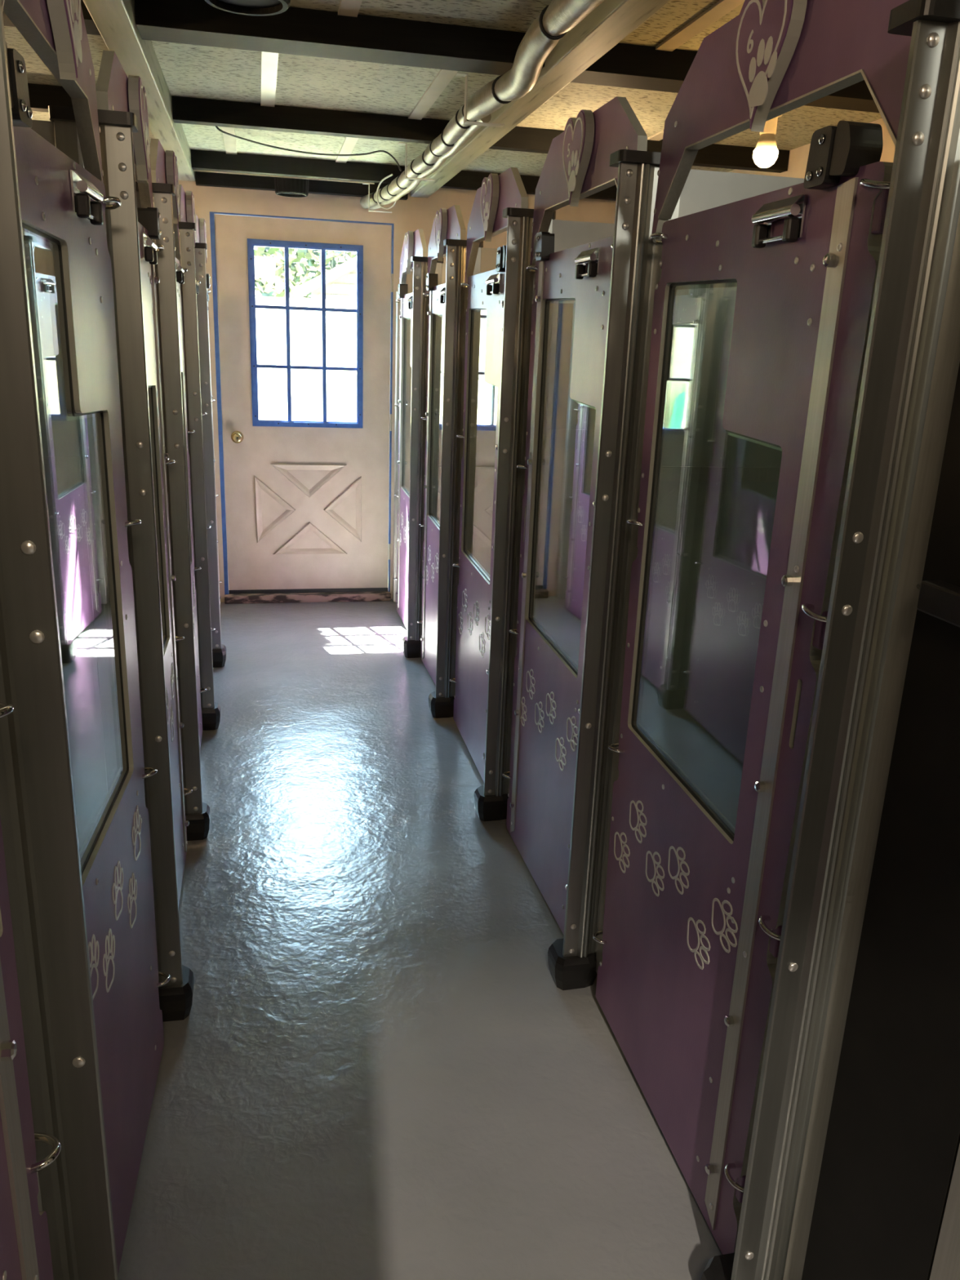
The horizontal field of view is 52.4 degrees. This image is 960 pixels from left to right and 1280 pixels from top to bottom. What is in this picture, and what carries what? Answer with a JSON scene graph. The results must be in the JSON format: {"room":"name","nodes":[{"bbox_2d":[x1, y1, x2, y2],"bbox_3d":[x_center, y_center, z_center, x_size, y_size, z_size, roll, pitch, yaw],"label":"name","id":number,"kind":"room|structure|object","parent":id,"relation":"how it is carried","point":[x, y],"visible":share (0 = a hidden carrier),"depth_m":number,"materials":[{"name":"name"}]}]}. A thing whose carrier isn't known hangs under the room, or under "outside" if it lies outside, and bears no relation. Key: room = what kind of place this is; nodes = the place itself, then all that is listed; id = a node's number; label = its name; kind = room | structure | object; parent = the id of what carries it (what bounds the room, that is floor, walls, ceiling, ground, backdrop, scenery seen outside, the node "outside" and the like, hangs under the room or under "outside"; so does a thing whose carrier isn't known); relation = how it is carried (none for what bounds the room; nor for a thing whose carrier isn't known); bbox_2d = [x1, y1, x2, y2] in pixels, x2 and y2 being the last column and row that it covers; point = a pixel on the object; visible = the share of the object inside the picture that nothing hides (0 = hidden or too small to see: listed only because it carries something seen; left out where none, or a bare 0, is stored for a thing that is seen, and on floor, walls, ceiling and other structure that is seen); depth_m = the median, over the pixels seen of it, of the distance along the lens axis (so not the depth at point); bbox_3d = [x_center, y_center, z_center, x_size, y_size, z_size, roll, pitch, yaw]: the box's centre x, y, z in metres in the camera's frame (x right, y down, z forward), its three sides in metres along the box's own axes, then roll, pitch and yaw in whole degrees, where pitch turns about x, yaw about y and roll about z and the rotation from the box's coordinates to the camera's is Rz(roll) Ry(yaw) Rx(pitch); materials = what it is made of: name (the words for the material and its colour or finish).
{"room":"dog kennel","nodes":[
{"label":"dog kennel","id":0,"kind":"room"},
{"bbox_2d":[135,179,616,490],"bbox_3d":[-1.014,-1.380,5.502,4.250,2.510,0.140,-2,17,-12],"label":"wall","id":1,"kind":"structure","parent":0,"point":[420,212],"depth_m":5.39,"materials":[{"name":"beige paint"}]},
{"bbox_2d":[196,185,405,602],"bbox_3d":[-0.968,-1.335,5.445,1.078,2.300,0.012,-2,17,-12],"label":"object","id":2,"kind":"structure","parent":1,"relation":"attached to","point":[215,199],"depth_m":5.20,"materials":[{"name":"beige paint"}]},
{"bbox_2d":[195,171,408,199],"bbox_3d":[-0.918,-2.396,5.087,1.086,0.117,0.059,-2,17,-12],"label":"beam","id":3,"kind":"structure","parent":1,"relation":"attached to","point":[202,179],"depth_m":5.04,"materials":[{"name":"black paint"}]},
{"bbox_2d":[209,211,394,595],"bbox_3d":[-0.985,-1.251,5.526,0.961,2.092,0.120,-2,17,-12],"label":"trim","id":4,"kind":"structure","parent":1,"relation":"attached to","point":[211,213],"depth_m":5.36,"materials":[{"name":"blue paint"}]},
{"bbox_2d":[213,213,393,594],"bbox_3d":[-0.961,-1.252,5.468,0.938,2.037,0.111,-2,17,-12],"label":"door","id":5,"kind":"structure","parent":1,"relation":"in","point":[307,502],"depth_m":5.52,"materials":[{"name":"beige paint"}]},
{"bbox_2d":[224,591,391,604],"bbox_3d":[-1.019,-0.267,5.805,0.961,0.045,0.180,-2,17,-12],"label":"threshold","id":6,"kind":"object","parent":1,"relation":"attached to","point":[238,598],"depth_m":5.72,"materials":[{"name":"paint"}]},
{"bbox_2d":[118,599,722,1279],"bbox_3d":[-0.068,1.135,1.506,4.050,0.080,9.380,-2,17,-12],"label":"floor","id":7,"kind":"structure","parent":0,"point":[379,1067],"depth_m":2.18,"materials":[{"name":"grey paint"}]},
{"bbox_2d":[0,0,118,1279],"bbox_3d":[-0.490,0.250,1.058,0.152,1.842,0.150,-2,17,-12],"label":"post","id":8,"kind":"object","parent":7,"relation":"on","point":[37,811],"visible":0.86,"depth_m":1.03,"materials":[{"name":"metal"}]},
{"bbox_2d":[0,702,61,1279],"bbox_3d":[-0.375,0.417,0.629,0.058,1.754,0.744,-2,17,-12],"label":"door","id":9,"kind":"structure","parent":8,"relation":"attached to","point":[24,1241],"depth_m":0.93,"materials":[{"name":"purple plastic"}]},
{"bbox_2d":[5,42,170,1274],"bbox_3d":[-0.582,0.144,1.506,0.058,1.754,0.744,-1,17,-10],"label":"door","id":10,"kind":"structure","parent":8,"relation":"attached to","point":[64,206],"depth_m":1.60,"materials":[{"name":"purple plastic"}]},
{"bbox_2d":[88,933,99,999],"bbox_3d":[-0.569,0.481,1.436,0.002,0.097,0.089,-1,17,-10],"label":"print","id":11,"kind":"object","parent":10,"relation":"attached to","point":[91,944],"depth_m":1.45},
{"bbox_2d":[102,928,115,992],"bbox_3d":[-0.589,0.507,1.552,0.002,0.097,0.089,-1,17,-10],"label":"print","id":12,"kind":"object","parent":10,"relation":"attached to","point":[109,950],"depth_m":1.54},
{"bbox_2d":[112,860,123,920],"bbox_3d":[-0.603,0.415,1.627,0.002,0.097,0.089,-1,17,-10],"label":"print","id":13,"kind":"object","parent":10,"relation":"attached to","point":[118,880],"depth_m":1.62},
{"bbox_2d":[127,872,137,928],"bbox_3d":[-0.623,0.466,1.753,0.002,0.097,0.089,-1,17,-10],"label":"print","id":14,"kind":"object","parent":10,"relation":"attached to","point":[133,892],"depth_m":1.75},
{"bbox_2d":[132,808,141,861],"bbox_3d":[-0.633,0.357,1.803,0.002,0.097,0.089,-1,17,-10],"label":"print","id":15,"kind":"object","parent":10,"relation":"attached to","point":[135,828],"depth_m":1.80},
{"bbox_2d":[48,105,194,1022],"bbox_3d":[-0.694,-0.029,1.954,0.152,1.842,0.150,-2,17,-12],"label":"post","id":16,"kind":"object","parent":7,"relation":"on","point":[117,127],"visible":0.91,"depth_m":1.89,"materials":[{"name":"metal"}]},
{"bbox_2d":[1,0,103,182],"bbox_3d":[-0.544,-0.771,1.246,0.048,0.293,0.778,-2,17,-12],"label":"header panel","id":17,"kind":"object","parent":16,"relation":"attached to","point":[55,30],"visible":0.98,"depth_m":1.27,"materials":[{"name":"purple plastic"}]},
{"bbox_2d":[23,120,107,852],"bbox_3d":[-1.476,-0.021,1.776,1.459,1.772,0.026,-2,17,-12],"label":"glass pane","id":18,"kind":"object","parent":16,"relation":"attached to","point":[60,440],"visible":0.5,"depth_m":1.88,"materials":[{"name":"glass"}]},
{"bbox_2d":[95,49,155,243],"bbox_3d":[-0.733,-1.029,2.074,0.048,0.293,0.778,-2,17,-12],"label":"header panel","id":19,"kind":"object","parent":16,"relation":"attached to","point":[115,91],"visible":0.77,"depth_m":1.99,"materials":[{"name":"purple plastic"}]},
{"bbox_2d":[137,207,192,904],"bbox_3d":[-0.767,-0.119,2.350,0.058,1.754,0.729,-2,17,-12],"label":"door","id":20,"kind":"structure","parent":16,"relation":"attached to","point":[148,227],"depth_m":2.48,"materials":[{"name":"purple plastic"}]},
{"bbox_2d":[165,688,168,724],"bbox_3d":[-0.779,0.166,2.429,0.002,0.097,0.087,-2,17,-12],"label":"print","id":21,"kind":"object","parent":20,"relation":"attached to","point":[166,689],"depth_m":2.45,"materials":[{"name":"white paint"}]},
{"bbox_2d":[169,705,173,742],"bbox_3d":[-0.805,0.217,2.551,0.002,0.097,0.087,-2,17,-12],"label":"print","id":22,"kind":"object","parent":20,"relation":"attached to","point":[171,713],"depth_m":2.54,"materials":[{"name":"white paint"}]},
{"bbox_2d":[170,663,174,698],"bbox_3d":[-0.818,0.109,2.599,0.002,0.097,0.087,-2,17,-12],"label":"print","id":23,"kind":"object","parent":20,"relation":"attached to","point":[172,676],"depth_m":2.60,"materials":[{"name":"white paint"}]},
{"bbox_2d":[135,181,210,840],"bbox_3d":[-0.874,-0.275,2.742,0.152,1.842,0.150,-2,17,-12],"label":"post","id":24,"kind":"object","parent":7,"relation":"on","point":[197,813],"visible":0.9,"depth_m":2.70,"materials":[{"name":"metal"}]},
{"bbox_2d":[149,138,180,265],"bbox_3d":[-0.918,-1.282,2.886,0.048,0.293,0.778,-2,17,-12],"label":"header panel","id":25,"kind":"object","parent":24,"relation":"attached to","point":[164,166],"visible":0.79,"depth_m":2.80,"materials":[{"name":"purple plastic"}]},
{"bbox_2d":[173,231,207,748],"bbox_3d":[-0.952,-0.371,3.162,0.058,1.754,0.744,-2,17,-12],"label":"door","id":26,"kind":"structure","parent":24,"relation":"attached to","point":[180,271],"depth_m":3.38,"materials":[{"name":"purple plastic"}]},
{"bbox_2d":[178,222,220,730],"bbox_3d":[-1.064,-0.534,3.577,0.152,1.842,0.150,-2,17,-12],"label":"post","id":27,"kind":"object","parent":7,"relation":"on","point":[211,709],"visible":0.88,"depth_m":3.54,"materials":[{"name":"metal"}]},
{"bbox_2d":[178,184,195,247],"bbox_3d":[-1.096,-1.525,3.667,0.048,0.293,0.743,-2,17,-12],"label":"header panel","id":28,"kind":"object","parent":27,"relation":"attached to","point":[187,206],"visible":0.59,"depth_m":3.59,"materials":[{"name":"purple plastic"}]},
{"bbox_2d":[194,242,226,666],"bbox_3d":[-1.230,-0.761,4.305,0.152,1.842,0.150,-2,17,-12],"label":"post","id":29,"kind":"object","parent":7,"relation":"on","point":[219,650],"visible":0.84,"depth_m":4.28,"materials":[{"name":"metal"}]},
{"bbox_2d":[195,213,207,263],"bbox_3d":[-1.286,-1.785,4.501,0.048,0.293,0.778,-2,17,-12],"label":"header panel","id":30,"kind":"object","parent":29,"relation":"attached to","point":[201,228],"visible":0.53,"depth_m":4.42,"materials":[{"name":"purple plastic"}]},
{"bbox_2d":[205,273,222,598],"bbox_3d":[-1.320,-0.874,4.777,0.058,1.754,0.744,-2,17,-12],"label":"door","id":31,"kind":"structure","parent":29,"relation":"attached to","point":[208,285],"depth_m":4.74,"materials":[{"name":"purple plastic"}]},
{"bbox_2d":[206,288,220,604],"bbox_3d":[-1.455,-1.019,5.254,0.045,1.710,0.055,-2,17,-12],"label":"channel","id":32,"kind":"object","parent":7,"relation":"on","point":[206,289],"visible":0.22,"depth_m":5.24,"materials":[{"name":"metal"}]},
{"bbox_2d":[392,291,400,601],"bbox_3d":[-0.455,-1.047,5.473,0.045,1.710,0.055,-2,17,-12],"label":"channel","id":33,"kind":"object","parent":7,"relation":"on","point":[397,304],"visible":0.47,"depth_m":5.44,"materials":[{"name":"metal"}]},
{"bbox_2d":[401,256,444,657],"bbox_3d":[-0.273,-0.802,4.564,0.152,1.842,0.150,-2,17,-12],"label":"post","id":34,"kind":"object","parent":7,"relation":"on","point":[411,643],"visible":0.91,"depth_m":4.51,"materials":[{"name":"metal"}]},
{"bbox_2d":[392,284,413,629],"bbox_3d":[-0.376,-0.908,5.008,0.058,1.754,0.744,-2,17,-12],"label":"door","id":35,"kind":"structure","parent":34,"relation":"attached to","point":[406,300],"depth_m":5.18,"materials":[{"name":"purple plastic"}]},
{"bbox_2d":[399,228,426,299],"bbox_3d":[-0.339,-1.818,4.733,0.048,0.293,0.790,-2,17,-12],"label":"header panel","id":36,"kind":"object","parent":34,"relation":"attached to","point":[414,242],"visible":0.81,"depth_m":4.63,"materials":[{"name":"purple plastic"}]},
{"bbox_2d":[435,262,446,521],"bbox_3d":[0.500,-0.837,4.727,1.436,1.772,0.026,-2,17,-12],"label":"glass pane","id":37,"kind":"object","parent":34,"relation":"attached to","point":[443,265],"visible":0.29,"depth_m":4.51,"materials":[{"name":"glass"}]},
{"bbox_2d":[428,239,483,718],"bbox_3d":[-0.101,-0.567,3.808,0.152,1.842,0.150,-2,17,-12],"label":"post","id":38,"kind":"object","parent":7,"relation":"on","point":[441,701],"visible":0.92,"depth_m":3.76,"materials":[{"name":"metal"}]},
{"bbox_2d":[417,273,445,685],"bbox_3d":[-0.188,-0.651,4.184,0.058,1.754,0.707,-2,17,-12],"label":"door","id":39,"kind":"structure","parent":38,"relation":"attached to","point":[437,294],"depth_m":4.35,"materials":[{"name":"purple plastic"}]},
{"bbox_2d":[426,204,466,292],"bbox_3d":[-0.151,-1.562,3.909,0.048,0.293,0.754,-2,17,-12],"label":"header panel","id":40,"kind":"object","parent":38,"relation":"attached to","point":[448,224],"visible":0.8,"depth_m":3.81,"materials":[{"name":"purple plastic"}]},
{"bbox_2d":[470,247,497,573],"bbox_3d":[0.672,-0.602,3.971,1.436,1.772,0.026,-2,17,-12],"label":"glass pane","id":41,"kind":"object","parent":38,"relation":"attached to","point":[486,411],"visible":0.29,"depth_m":3.78,"materials":[{"name":"glass"}]},
{"bbox_2d":[473,207,555,821],"bbox_3d":[0.095,-0.300,2.950,0.152,1.842,0.150,-2,17,-12],"label":"post","id":42,"kind":"object","parent":7,"relation":"on","point":[491,799],"visible":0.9,"depth_m":2.90,"materials":[{"name":"metal"}]},
{"bbox_2d":[449,245,506,782],"bbox_3d":[-0.004,-0.400,3.377,0.058,1.754,0.744,-2,17,-12],"label":"door","id":43,"kind":"structure","parent":42,"relation":"attached to","point":[486,290],"depth_m":3.48,"materials":[{"name":"purple plastic"}]},
{"bbox_2d":[457,611,462,634],"bbox_3d":[-0.075,-0.068,3.758,0.002,0.089,0.096,-2,17,-12],"label":"print","id":44,"kind":"object","parent":43,"relation":"attached to","point":[460,613],"depth_m":3.76,"materials":[{"name":"paint"}]},
{"bbox_2d":[462,588,467,612],"bbox_3d":[-0.056,-0.151,3.661,0.002,0.089,0.096,-2,17,-12],"label":"print","id":45,"kind":"object","parent":43,"relation":"attached to","point":[464,591],"depth_m":3.66,"materials":[{"name":"paint"}]},
{"bbox_2d":[466,611,472,635],"bbox_3d":[-0.036,-0.065,3.580,0.002,0.089,0.096,-2,17,-12],"label":"print","id":46,"kind":"object","parent":43,"relation":"attached to","point":[469,614],"depth_m":3.58,"materials":[{"name":"paint"}]},
{"bbox_2d":[473,600,479,626],"bbox_3d":[-0.013,-0.098,3.468,0.002,0.089,0.096,-2,17,-12],"label":"print","id":47,"kind":"object","parent":43,"relation":"attached to","point":[476,603],"depth_m":3.47,"materials":[{"name":"paint"}]},
{"bbox_2d":[479,632,484,657],"bbox_3d":[0.007,0.015,3.393,0.002,0.089,0.096,-2,17,-12],"label":"print","id":48,"kind":"object","parent":43,"relation":"attached to","point":[482,635],"depth_m":3.39,"materials":[{"name":"white paint"}]},
{"bbox_2d":[484,613,490,639],"bbox_3d":[0.028,-0.047,3.292,0.002,0.089,0.096,-2,17,-12],"label":"print","id":49,"kind":"object","parent":43,"relation":"attached to","point":[487,616],"depth_m":3.30,"materials":[{"name":"paint"}]},
{"bbox_2d":[464,167,528,283],"bbox_3d":[0.033,-1.310,3.102,0.048,0.293,0.790,-2,17,-12],"label":"header panel","id":50,"kind":"object","parent":42,"relation":"attached to","point":[496,193],"visible":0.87,"depth_m":3.02,"materials":[{"name":"purple plastic"}]},
{"bbox_2d":[533,219,614,665],"bbox_3d":[0.867,-0.335,3.113,1.436,1.772,0.026,-2,17,-12],"label":"glass pane","id":51,"kind":"object","parent":42,"relation":"attached to","point":[569,425],"visible":0.1,"depth_m":2.92,"materials":[{"name":"glass"}]},
{"bbox_2d":[547,149,679,990],"bbox_3d":[0.282,-0.044,2.129,0.152,1.842,0.150,-2,17,-12],"label":"post","id":52,"kind":"object","parent":7,"relation":"on","point":[574,960],"visible":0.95,"depth_m":2.06,"materials":[{"name":"metal"}]},
{"bbox_2d":[502,231,613,935],"bbox_3d":[0.187,-0.139,2.537,0.058,1.754,0.744,-2,17,-12],"label":"door","id":53,"kind":"structure","parent":52,"relation":"attached to","point":[548,682],"depth_m":2.60,"materials":[{"name":"purple plastic"}]},
{"bbox_2d":[520,697,526,726],"bbox_3d":[0.126,0.207,2.876,0.002,0.089,0.096,-2,17,-12],"label":"print","id":54,"kind":"object","parent":53,"relation":"attached to","point":[522,700],"depth_m":2.87,"materials":[{"name":"white paint"}]},
{"bbox_2d":[526,669,535,699],"bbox_3d":[0.144,0.123,2.779,0.002,0.089,0.096,-2,17,-12],"label":"print","id":55,"kind":"object","parent":53,"relation":"attached to","point":[531,673],"depth_m":2.78,"materials":[{"name":"white paint"}]},
{"bbox_2d":[534,701,544,733],"bbox_3d":[0.165,0.210,2.699,0.002,0.089,0.096,-2,17,-12],"label":"print","id":56,"kind":"object","parent":53,"relation":"attached to","point":[539,705],"depth_m":2.70,"materials":[{"name":"white paint"}]},
{"bbox_2d":[546,691,556,724],"bbox_3d":[0.188,0.177,2.586,0.002,0.089,0.096,-2,17,-12],"label":"print","id":57,"kind":"object","parent":53,"relation":"attached to","point":[551,696],"depth_m":2.58,"materials":[{"name":"white paint"}]},
{"bbox_2d":[555,737,566,771],"bbox_3d":[0.208,0.289,2.511,0.002,0.089,0.096,-2,17,-12],"label":"print","id":58,"kind":"object","parent":53,"relation":"attached to","point":[560,742],"depth_m":2.51,"materials":[{"name":"white paint"}]},
{"bbox_2d":[566,715,577,751],"bbox_3d":[0.228,0.228,2.410,0.002,0.089,0.096,-2,17,-12],"label":"print","id":59,"kind":"object","parent":53,"relation":"attached to","point":[571,721],"depth_m":2.41,"materials":[{"name":"white paint"}]},
{"bbox_2d":[529,96,647,266],"bbox_3d":[0.224,-1.049,2.262,0.048,0.293,0.790,-2,17,-12],"label":"header panel","id":60,"kind":"object","parent":52,"relation":"attached to","point":[576,167],"visible":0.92,"depth_m":2.17,"materials":[{"name":"purple plastic"}]},
{"bbox_2d":[639,168,804,827],"bbox_3d":[1.054,-0.079,2.292,1.436,1.772,0.026,-2,17,-12],"label":"glass pane","id":61,"kind":"object","parent":52,"relation":"attached to","point":[718,494],"visible":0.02,"depth_m":2.12,"materials":[{"name":"glass"}]},
{"bbox_2d":[701,0,959,1279],"bbox_3d":[0.471,0.214,1.298,0.152,1.842,0.150,-2,17,-12],"label":"post","id":62,"kind":"object","parent":7,"relation":"on","point":[912,358],"visible":0.99,"depth_m":1.20,"materials":[{"name":"metal"}]},
{"bbox_2d":[592,120,893,1254],"bbox_3d":[0.376,0.119,1.711,0.058,1.754,0.744,-2,17,-12],"label":"door","id":63,"kind":"structure","parent":62,"relation":"attached to","point":[695,900],"depth_m":1.54,"materials":[{"name":"purple plastic"}]},
{"bbox_2d":[613,831,630,873],"bbox_3d":[0.304,0.451,2.093,0.002,0.089,0.096,-2,17,-12],"label":"print","id":64,"kind":"object","parent":63,"relation":"attached to","point":[621,839],"depth_m":2.09,"materials":[{"name":"white paint"}]},
{"bbox_2d":[629,800,647,843],"bbox_3d":[0.323,0.367,1.996,0.002,0.089,0.096,-2,17,-12],"label":"print","id":65,"kind":"object","parent":63,"relation":"attached to","point":[637,808],"depth_m":1.99,"materials":[{"name":"white paint"}]},
{"bbox_2d":[645,850,664,896],"bbox_3d":[0.343,0.454,1.915,0.002,0.089,0.096,-2,17,-12],"label":"print","id":66,"kind":"object","parent":63,"relation":"attached to","point":[655,860],"depth_m":1.91,"materials":[{"name":"white paint"}]},
{"bbox_2d":[667,845,689,894],"bbox_3d":[0.367,0.421,1.803,0.002,0.089,0.096,-2,17,-12],"label":"print","id":67,"kind":"object","parent":63,"relation":"attached to","point":[678,856],"depth_m":1.80,"materials":[{"name":"white paint"}]},
{"bbox_2d":[686,917,710,969],"bbox_3d":[0.386,0.533,1.728,0.002,0.089,0.096,-2,17,-12],"label":"print","id":68,"kind":"object","parent":63,"relation":"attached to","point":[698,929],"depth_m":1.73,"materials":[{"name":"white paint"}]},
{"bbox_2d":[711,897,737,953],"bbox_3d":[0.407,0.471,1.626,0.002,0.089,0.096,-2,17,-12],"label":"print","id":69,"kind":"object","parent":63,"relation":"attached to","point":[724,911],"depth_m":1.62,"materials":[{"name":"white paint"}]},
{"bbox_2d":[651,0,911,234],"bbox_3d":[0.412,-0.792,1.436,0.048,0.293,0.790,-2,17,-12],"label":"header panel","id":70,"kind":"object","parent":62,"relation":"attached to","point":[775,58],"visible":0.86,"depth_m":1.37,"materials":[{"name":"purple plastic"}]},
{"bbox_2d":[801,362,959,1279],"bbox_3d":[0.525,0.184,1.097,0.046,1.980,0.220,-2,17,-12],"label":"panel","id":71,"kind":"object","parent":7,"relation":"on","point":[892,1140],"visible":1,"depth_m":1.17,"materials":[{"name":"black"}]},
{"bbox_2d":[929,1143,959,1279],"bbox_3d":[0.613,0.289,0.762,0.018,1.980,0.494,-2,17,-12],"label":"panel","id":72,"kind":"object","parent":7,"relation":"on","point":[946,1264],"visible":1,"depth_m":1.11,"materials":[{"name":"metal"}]},
{"bbox_2d":[4,0,881,176],"bbox_3d":[-0.288,-1.577,2.166,4.050,0.050,6.280,-2,17,-12],"label":"ceiling","id":73,"kind":"structure","parent":0,"point":[188,70],"depth_m":3.42,"materials":[{"name":"tile"}]},
{"bbox_2d":[82,0,195,181],"bbox_3d":[-0.839,-1.488,2.062,0.095,0.100,6.268,-2,17,-12],"label":"ceiling beam","id":74,"kind":"structure","parent":73,"relation":"attached to","point":[114,20],"depth_m":2.91,"materials":[{"name":"paint"}]},
{"bbox_2d":[221,126,236,154],"bbox_3d":[-1.091,-2.204,4.239,0.052,0.008,1.063,-2,17,-12],"label":"batten","id":75,"kind":"object","parent":73,"relation":"attached to","point":[229,141],"visible":0.5,"depth_m":4.42,"materials":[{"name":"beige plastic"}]},
{"bbox_2d":[204,0,290,16],"bbox_3d":[-0.516,-1.479,2.144,0.208,0.139,0.208,-2,17,-12],"label":"ceiling fixture","id":76,"kind":"object","parent":73,"relation":"attached to","point":[247,7],"visible":1,"depth_m":2.21,"materials":[{"name":"black metal"}]},
{"bbox_2d":[217,0,280,8],"bbox_3d":[-0.518,-1.424,2.161,0.157,0.004,0.157,-2,17,-12],"label":"diffuser","id":77,"kind":"object","parent":76,"relation":"attached to","point":[221,3],"depth_m":2.21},
{"bbox_2d":[260,51,278,106],"bbox_3d":[-0.697,-1.883,3.228,0.052,0.008,1.063,-2,17,-12],"label":"batten","id":78,"kind":"object","parent":73,"relation":"attached to","point":[269,60],"visible":0.64,"depth_m":3.31,"materials":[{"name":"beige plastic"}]},
{"bbox_2d":[274,177,309,197],"bbox_3d":[-0.957,-2.341,4.959,0.178,0.151,0.178,-2,17,-12],"label":"ceiling fixture","id":79,"kind":"object","parent":73,"relation":"attached to","point":[285,187],"visible":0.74,"depth_m":4.91,"materials":[{"name":"black metal"}]},
{"bbox_2d":[215,126,401,171],"bbox_3d":[-0.780,-2.178,4.363,0.840,0.097,0.252,-6,18,-24],"label":"cable","id":80,"kind":"object","parent":73,"relation":"hanging from","point":[217,127],"visible":0.95,"depth_m":4.42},
{"bbox_2d":[335,137,358,163],"bbox_3d":[-0.579,-2.218,4.351,0.052,0.008,1.063,-2,17,-12],"label":"batten","id":81,"kind":"object","parent":73,"relation":"attached to","point":[349,143],"visible":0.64,"depth_m":4.49,"materials":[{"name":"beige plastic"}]},
{"bbox_2d":[337,0,362,17],"bbox_3d":[-0.264,-1.563,2.226,0.052,0.008,1.063,-2,17,-12],"label":"batten","id":82,"kind":"object","parent":73,"relation":"attached to","point":[346,7],"visible":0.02,"depth_m":2.58,"materials":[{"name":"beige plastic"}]},
{"bbox_2d":[149,146,617,200],"bbox_3d":[-0.895,-2.337,4.840,4.048,0.085,0.066,-2,17,-12],"label":"joist","id":83,"kind":"object","parent":73,"relation":"attached to","point":[205,161],"visible":0.47,"depth_m":4.84,"materials":[{"name":"black paint"}]},
{"bbox_2d":[27,83,790,173],"bbox_3d":[-0.656,-2.014,3.792,4.048,0.079,0.062,-2,17,-12],"label":"joist","id":84,"kind":"object","parent":73,"relation":"attached to","point":[187,110],"visible":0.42,"depth_m":3.80,"materials":[{"name":"black paint"}]},
{"bbox_2d":[398,142,435,181],"bbox_3d":[-0.258,-1.943,3.969,0.150,0.130,0.034,-2,17,-12],"label":"strap hanger","id":85,"kind":"object","parent":84,"relation":"attached to","point":[399,143],"visible":1,"depth_m":3.97,"materials":[{"name":"metal"}]},
{"bbox_2d":[408,69,457,119],"bbox_3d":[-0.145,-1.898,3.349,0.052,0.008,1.063,-2,17,-12],"label":"batten","id":86,"kind":"object","parent":73,"relation":"attached to","point":[443,77],"visible":0.64,"depth_m":3.43,"materials":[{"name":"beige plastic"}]},
{"bbox_2d":[2,0,879,113],"bbox_3d":[-0.410,-1.678,2.712,4.048,0.079,0.139,-2,17,-12],"label":"joist","id":87,"kind":"object","parent":73,"relation":"attached to","point":[295,30],"visible":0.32,"depth_m":2.70,"materials":[{"name":"black paint"}]},
{"bbox_2d":[455,71,504,127],"bbox_3d":[0.000,-1.618,2.928,0.150,0.130,0.034,-2,17,-12],"label":"strap hanger","id":88,"kind":"object","parent":87,"relation":"attached to","point":[459,74],"visible":1,"depth_m":2.92,"materials":[{"name":"metal"}]},
{"bbox_2d":[410,0,671,197],"bbox_3d":[0.341,-1.521,2.320,0.096,0.100,6.268,-2,17,-12],"label":"ceiling beam","id":89,"kind":"structure","parent":73,"relation":"attached to","point":[611,21],"depth_m":2.72,"materials":[{"name":"paint"}]},
{"bbox_2d":[647,129,663,141],"bbox_3d":[0.831,-1.925,3.563,0.052,0.008,1.063,-2,17,-12],"label":"batten","id":90,"kind":"object","parent":73,"relation":"attached to","point":[658,136],"visible":0.21,"depth_m":4.00,"materials":[{"name":"white wood"}]},
{"bbox_2d":[655,0,745,51],"bbox_3d":[0.630,-1.588,2.421,0.052,0.008,1.063,-2,17,-12],"label":"batten","id":91,"kind":"object","parent":73,"relation":"attached to","point":[721,8],"visible":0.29,"depth_m":2.60,"materials":[{"name":"white wood"}]},
{"bbox_2d":[752,115,782,168],"bbox_3d":[0.887,-1.604,2.991,0.076,0.287,0.076,-2,17,-12],"label":"light bulb","id":92,"kind":"object","parent":73,"relation":"hanging from","point":[766,152],"visible":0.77,"depth_m":2.99,"materials":[{"name":"white glass"}]},
{"bbox_2d":[760,115,782,135],"bbox_3d":[0.887,-1.590,2.995,0.073,0.073,0.073,-2,17,-12],"label":"socket","id":93,"kind":"object","parent":92,"relation":"attached to","point":[770,128],"depth_m":2.98,"materials":[{"name":"beige plastic"}]},
{"bbox_2d":[360,0,604,210],"bbox_3d":[-0.009,-1.623,2.986,0.150,0.133,4.720,-2,17,-14],"label":"insulated pipe","id":94,"kind":"object","parent":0,"point":[557,18],"visible":0.97,"depth_m":2.69,"materials":[{"name":"silver metal"}]},
{"bbox_2d":[728,118,895,178],"bbox_3d":[2.044,-0.857,1.313,0.100,4.000,9.280,-2,17,-12],"label":"wall","id":95,"kind":"structure","parent":0,"point":[798,157],"depth_m":4.10,"materials":[{"name":"paint"}]},
{"label":"outside","id":96,"kind":"structure","parent":0,"visible":0},
{"bbox_3d":[-2.469,-2.989,15.560,26.000,0.200,20.180,-2,17,-12],"label":"ground","id":97,"kind":"structure","parent":96,"visible":0},
{"bbox_2d":[253,245,356,298],"bbox_3d":[-2.931,-5.486,14.226,4.933,5.328,3.964,-2,17,-12],"label":"leafy tree","id":98,"kind":"object","parent":97,"relation":"on","point":[272,284],"visible":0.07,"depth_m":13.16,"materials":[{"name":"green plant"}]},
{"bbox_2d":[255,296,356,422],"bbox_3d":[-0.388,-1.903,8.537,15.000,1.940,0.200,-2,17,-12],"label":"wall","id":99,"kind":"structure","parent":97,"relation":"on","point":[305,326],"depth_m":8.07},
{"bbox_2d":[292,256,356,301],"bbox_3d":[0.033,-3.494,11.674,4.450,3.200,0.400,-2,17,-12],"label":"house","id":100,"kind":"structure","parent":97,"relation":"on","point":[340,280],"depth_m":11.20,"materials":[{"name":"white"}]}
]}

